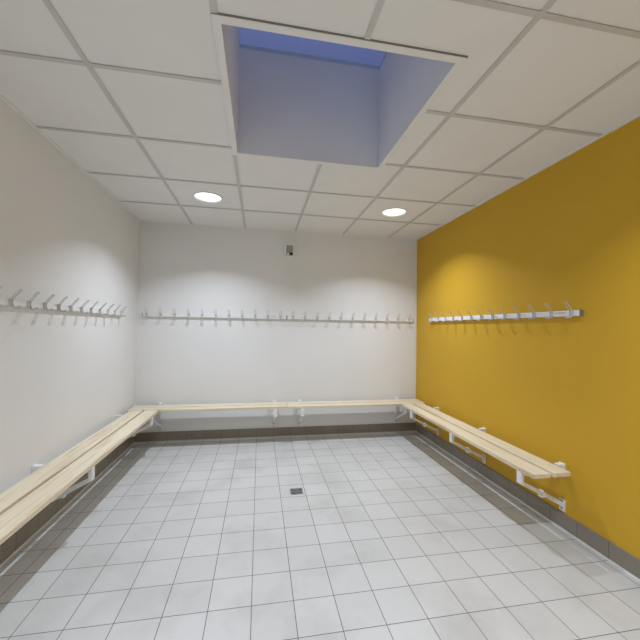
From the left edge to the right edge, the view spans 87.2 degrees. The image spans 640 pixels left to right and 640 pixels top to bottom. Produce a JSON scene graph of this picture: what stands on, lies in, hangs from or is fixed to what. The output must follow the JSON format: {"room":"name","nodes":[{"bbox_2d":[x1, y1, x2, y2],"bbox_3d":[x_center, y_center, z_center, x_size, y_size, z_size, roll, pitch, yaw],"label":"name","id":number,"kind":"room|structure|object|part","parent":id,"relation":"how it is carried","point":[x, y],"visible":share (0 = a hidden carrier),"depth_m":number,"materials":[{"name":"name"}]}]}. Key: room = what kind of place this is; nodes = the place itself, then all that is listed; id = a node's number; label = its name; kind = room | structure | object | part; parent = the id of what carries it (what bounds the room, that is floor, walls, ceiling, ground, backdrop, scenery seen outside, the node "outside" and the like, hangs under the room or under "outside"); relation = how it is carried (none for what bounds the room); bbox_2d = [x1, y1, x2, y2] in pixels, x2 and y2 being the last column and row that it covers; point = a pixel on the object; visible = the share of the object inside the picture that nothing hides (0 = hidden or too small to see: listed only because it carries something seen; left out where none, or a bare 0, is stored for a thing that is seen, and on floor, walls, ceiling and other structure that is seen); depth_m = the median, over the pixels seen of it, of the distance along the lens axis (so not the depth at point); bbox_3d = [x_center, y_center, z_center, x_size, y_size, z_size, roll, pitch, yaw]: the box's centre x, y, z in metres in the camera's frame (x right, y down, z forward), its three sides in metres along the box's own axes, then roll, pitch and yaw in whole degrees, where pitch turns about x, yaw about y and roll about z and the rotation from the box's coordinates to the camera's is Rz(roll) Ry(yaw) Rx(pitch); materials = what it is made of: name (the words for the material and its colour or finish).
{"room":"changing room","nodes":[
{"label":"changing room","id":0,"kind":"room"},
{"bbox_2d":[0,98,139,542],"bbox_3d":[-1.556,-0.004,0.633,0.120,2.609,6.635,1,-1,-10],"label":"wall","id":1,"kind":"structure","parent":0,"point":[65,377],"depth_m":2.27,"materials":[{"name":"white paint"}]},
{"bbox_2d":[0,286,126,316],"bbox_3d":[-1.767,-0.104,2.390,0.080,0.108,1.930,1,-1,-10],"label":"coat rack","id":2,"kind":"object","parent":1,"relation":"attached to","point":[13,303],"visible":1,"depth_m":2.22,"materials":[{"name":"white metal"}]},
{"bbox_3d":[-1.793,-0.084,2.385,0.023,0.038,1.925,1,-1,-10],"label":"rail","id":3,"kind":"part","parent":2,"relation":"part of","materials":[{"name":"white metal"}]},
{"bbox_2d":[0,436,134,564],"bbox_3d":[-1.512,1.248,0.614,0.009,0.108,6.395,1,-1,-10],"label":"baseboard","id":4,"kind":"structure","parent":1,"relation":"attached to","point":[24,533],"depth_m":2.21,"materials":[{"name":"grey tile"}]},
{"bbox_2d":[0,410,157,544],"bbox_3d":[-1.541,1.050,1.722,0.335,0.316,3.578,1,-1,-10],"label":"bench","id":5,"kind":"object","parent":1,"relation":"attached to","point":[52,481],"visible":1,"depth_m":2.03,"materials":[{"name":"brown wood"}]},
{"bbox_3d":[-1.750,0.941,2.089,0.050,0.086,0.046,1,-1,-10],"label":"wall plate","id":6,"kind":"part","parent":5,"relation":"part of","materials":[{"name":"white metal"}]},
{"bbox_2d":[135,222,416,432],"bbox_3d":[-0.413,0.100,4.146,3.373,2.609,0.120,1,-1,-10],"label":"wall","id":7,"kind":"structure","parent":0,"point":[183,268],"depth_m":4.06,"materials":[{"name":"white paint"}]},
{"bbox_2d":[127,400,287,430],"bbox_3d":[-1.207,1.105,3.751,1.661,0.316,0.335,1,-1,-10],"label":"bench","id":8,"kind":"object","parent":7,"relation":"attached to","point":[274,405],"visible":0.91,"depth_m":3.71,"materials":[{"name":"brown wood"}]},
{"bbox_2d":[142,308,286,319],"bbox_3d":[-1.197,-0.067,3.907,1.621,0.108,0.080,1,-1,-10],"label":"coat rack","id":9,"kind":"object","parent":7,"relation":"attached to","point":[160,315],"visible":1,"depth_m":3.90,"materials":[{"name":"white metal"}]},
{"bbox_3d":[-1.202,-0.045,3.932,1.616,0.038,0.023,1,-1,-10],"label":"rail","id":10,"kind":"part","parent":9,"relation":"part of","materials":[{"name":"white metal"}]},
{"bbox_2d":[134,423,414,441],"bbox_3d":[-0.421,1.348,4.052,3.355,0.108,0.009,1,-1,-10],"label":"baseboard","id":11,"kind":"structure","parent":7,"relation":"attached to","point":[362,428],"depth_m":4.01,"materials":[{"name":"grey tile"}]},
{"bbox_2d":[284,243,294,256],"bbox_3d":[-0.370,-0.854,4.085,0.138,0.171,0.055,1,-1,-10],"label":"detector","id":12,"kind":"object","parent":7,"relation":"attached to","point":[289,248],"visible":1,"depth_m":4.07,"materials":[{"name":"white plastic"}]},
{"bbox_3d":[-0.370,-0.868,4.087,0.082,0.078,0.026,1,-1,-10],"label":"panel","id":13,"kind":"part","parent":12,"relation":"part of","materials":[{"name":"grey plastic"}]},
{"bbox_2d":[287,311,413,322],"bbox_3d":[0.409,-0.035,4.195,1.637,0.108,0.080,1,-1,-10],"label":"coat rack","id":14,"kind":"object","parent":7,"relation":"attached to","point":[304,317],"visible":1,"depth_m":4.20,"materials":[{"name":"white metal"}]},
{"bbox_3d":[0.405,-0.013,4.220,1.632,0.038,0.023,1,-1,-10],"label":"rail","id":15,"kind":"part","parent":14,"relation":"part of","materials":[{"name":"white metal"}]},
{"bbox_2d":[286,397,425,425],"bbox_3d":[0.431,1.137,4.044,1.660,0.316,0.335,1,-1,-10],"label":"bench","id":16,"kind":"object","parent":7,"relation":"attached to","point":[393,402],"visible":0.94,"depth_m":3.98,"materials":[{"name":"brown wood"}]},
{"bbox_2d":[0,431,639,639],"bbox_3d":[0.142,1.385,0.908,3.613,0.100,6.635,1,-1,-10],"label":"floor","id":17,"kind":"structure","parent":0,"point":[388,535],"depth_m":1.93,"materials":[{"name":"grey tile"}]},
{"bbox_2d":[290,488,302,494],"bbox_3d":[-0.188,1.371,2.692,0.100,0.003,0.100,1,-1,-10],"label":"floor drain","id":18,"kind":"object","parent":17,"relation":"on","point":[294,491],"visible":1,"depth_m":2.69,"materials":[{"name":"metal"}]},
{"bbox_2d":[0,0,639,238],"bbox_3d":[0.181,-1.168,0.970,3.373,0.020,6.395,1,-1,-10],"label":"ceiling","id":19,"kind":"structure","parent":0,"point":[555,66],"depth_m":1.74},
{"bbox_2d":[193,191,222,202],"bbox_3d":[-1.025,-1.126,3.077,0.256,0.021,0.256,1,-1,-10],"label":"recessed light","id":20,"kind":"object","parent":19,"relation":"in","point":[208,197],"visible":0.94,"depth_m":3.10,"materials":[{"name":"white paint"}]},
{"bbox_2d":[195,193,220,200],"bbox_3d":[-1.025,-1.134,3.077,0.224,0.006,0.224,1,-1,-10],"label":"diffuser","id":21,"kind":"object","parent":20,"relation":"attached to","point":[199,196],"depth_m":3.08,"materials":[{"name":"white plastic"}]},
{"bbox_2d":[0,0,639,237],"bbox_3d":[0.181,-1.157,0.970,3.373,0.006,6.395,1,-1,-10],"label":"grid","id":22,"kind":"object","parent":19,"relation":"attached to","point":[542,14],"depth_m":1.71,"materials":[{"name":"grey metal"}]},
{"bbox_2d":[221,24,454,166],"bbox_3d":[0.026,-1.509,1.887,1.057,0.752,1.044,1,-1,-10],"label":"shaft","id":23,"kind":"object","parent":19,"relation":"attached to","point":[285,104],"depth_m":2.34,"materials":[{"name":"paint"}]},
{"bbox_2d":[211,12,467,169],"bbox_3d":[0.020,-1.132,1.877,1.065,0.003,1.052,1,-1,-10],"label":"trim","id":24,"kind":"structure","parent":19,"relation":"attached to","point":[217,20],"depth_m":1.44,"materials":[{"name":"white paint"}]},
{"bbox_2d":[381,208,406,216],"bbox_3d":[0.748,-1.091,3.394,0.256,0.021,0.256,1,-1,-10],"label":"recessed light","id":25,"kind":"object","parent":19,"relation":"in","point":[390,212],"visible":0.96,"depth_m":3.42,"materials":[{"name":"white paint"}]},
{"bbox_2d":[383,209,404,214],"bbox_3d":[0.748,-1.099,3.395,0.224,0.006,0.224,1,-1,-10],"label":"diffuser","id":26,"kind":"object","parent":25,"relation":"attached to","point":[387,211],"depth_m":3.42,"materials":[{"name":"white plastic"}]},
{"bbox_2d":[416,117,639,558],"bbox_3d":[1.881,0.065,1.249,0.120,2.609,6.635,1,-1,-10],"label":"wall","id":27,"kind":"structure","parent":0,"point":[555,389],"depth_m":2.33,"materials":[{"name":"yellow paint"}]},
{"bbox_2d":[0,94,639,239],"bbox_3d":[0.181,-1.156,0.970,3.373,0.006,6.395,1,-1,-10],"label":"trim","id":28,"kind":"structure","parent":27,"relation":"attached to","point":[4,99],"depth_m":2.54,"materials":[{"name":"white paint"}]},
{"bbox_2d":[0,430,639,581],"bbox_3d":[0.142,1.331,0.909,3.355,0.008,6.377,1,-1,-10],"label":"trim","id":29,"kind":"structure","parent":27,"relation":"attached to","point":[70,501],"depth_m":2.65,"materials":[{"name":"grey tile"}]},
{"bbox_2d":[402,403,570,511],"bbox_3d":[1.305,1.127,3.057,0.335,0.316,1.953,1,-1,-10],"label":"bench","id":30,"kind":"object","parent":27,"relation":"attached to","point":[526,464],"visible":1,"depth_m":2.56,"materials":[{"name":"brown wood"}]},
{"bbox_3d":[1.599,0.996,2.242,0.050,0.086,0.046,1,-1,-10],"label":"wall plate","id":31,"kind":"part","parent":30,"relation":"part of","materials":[{"name":"white metal"}]},
{"bbox_3d":[1.615,1.230,2.240,0.009,0.080,0.042,1,-1,-10],"label":"wall plate","id":32,"kind":"part","parent":30,"relation":"part of","materials":[{"name":"white metal"}]},
{"bbox_2d":[428,301,582,321],"bbox_3d":[1.457,-0.046,3.063,0.080,0.108,1.923,1,-1,-10],"label":"coat rack","id":33,"kind":"object","parent":27,"relation":"attached to","point":[570,313],"visible":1,"depth_m":2.64,"materials":[{"name":"white metal"}]},
{"bbox_3d":[1.482,-0.025,3.067,0.023,0.038,1.918,1,-1,-10],"label":"rail","id":34,"kind":"part","parent":33,"relation":"part of","materials":[{"name":"white metal"}]},
{"bbox_2d":[415,422,639,578],"bbox_3d":[1.799,1.313,1.207,0.009,0.108,6.395,1,-1,-10],"label":"baseboard","id":35,"kind":"structure","parent":27,"relation":"attached to","point":[624,559],"depth_m":2.33,"materials":[{"name":"grey tile"}]}
]}

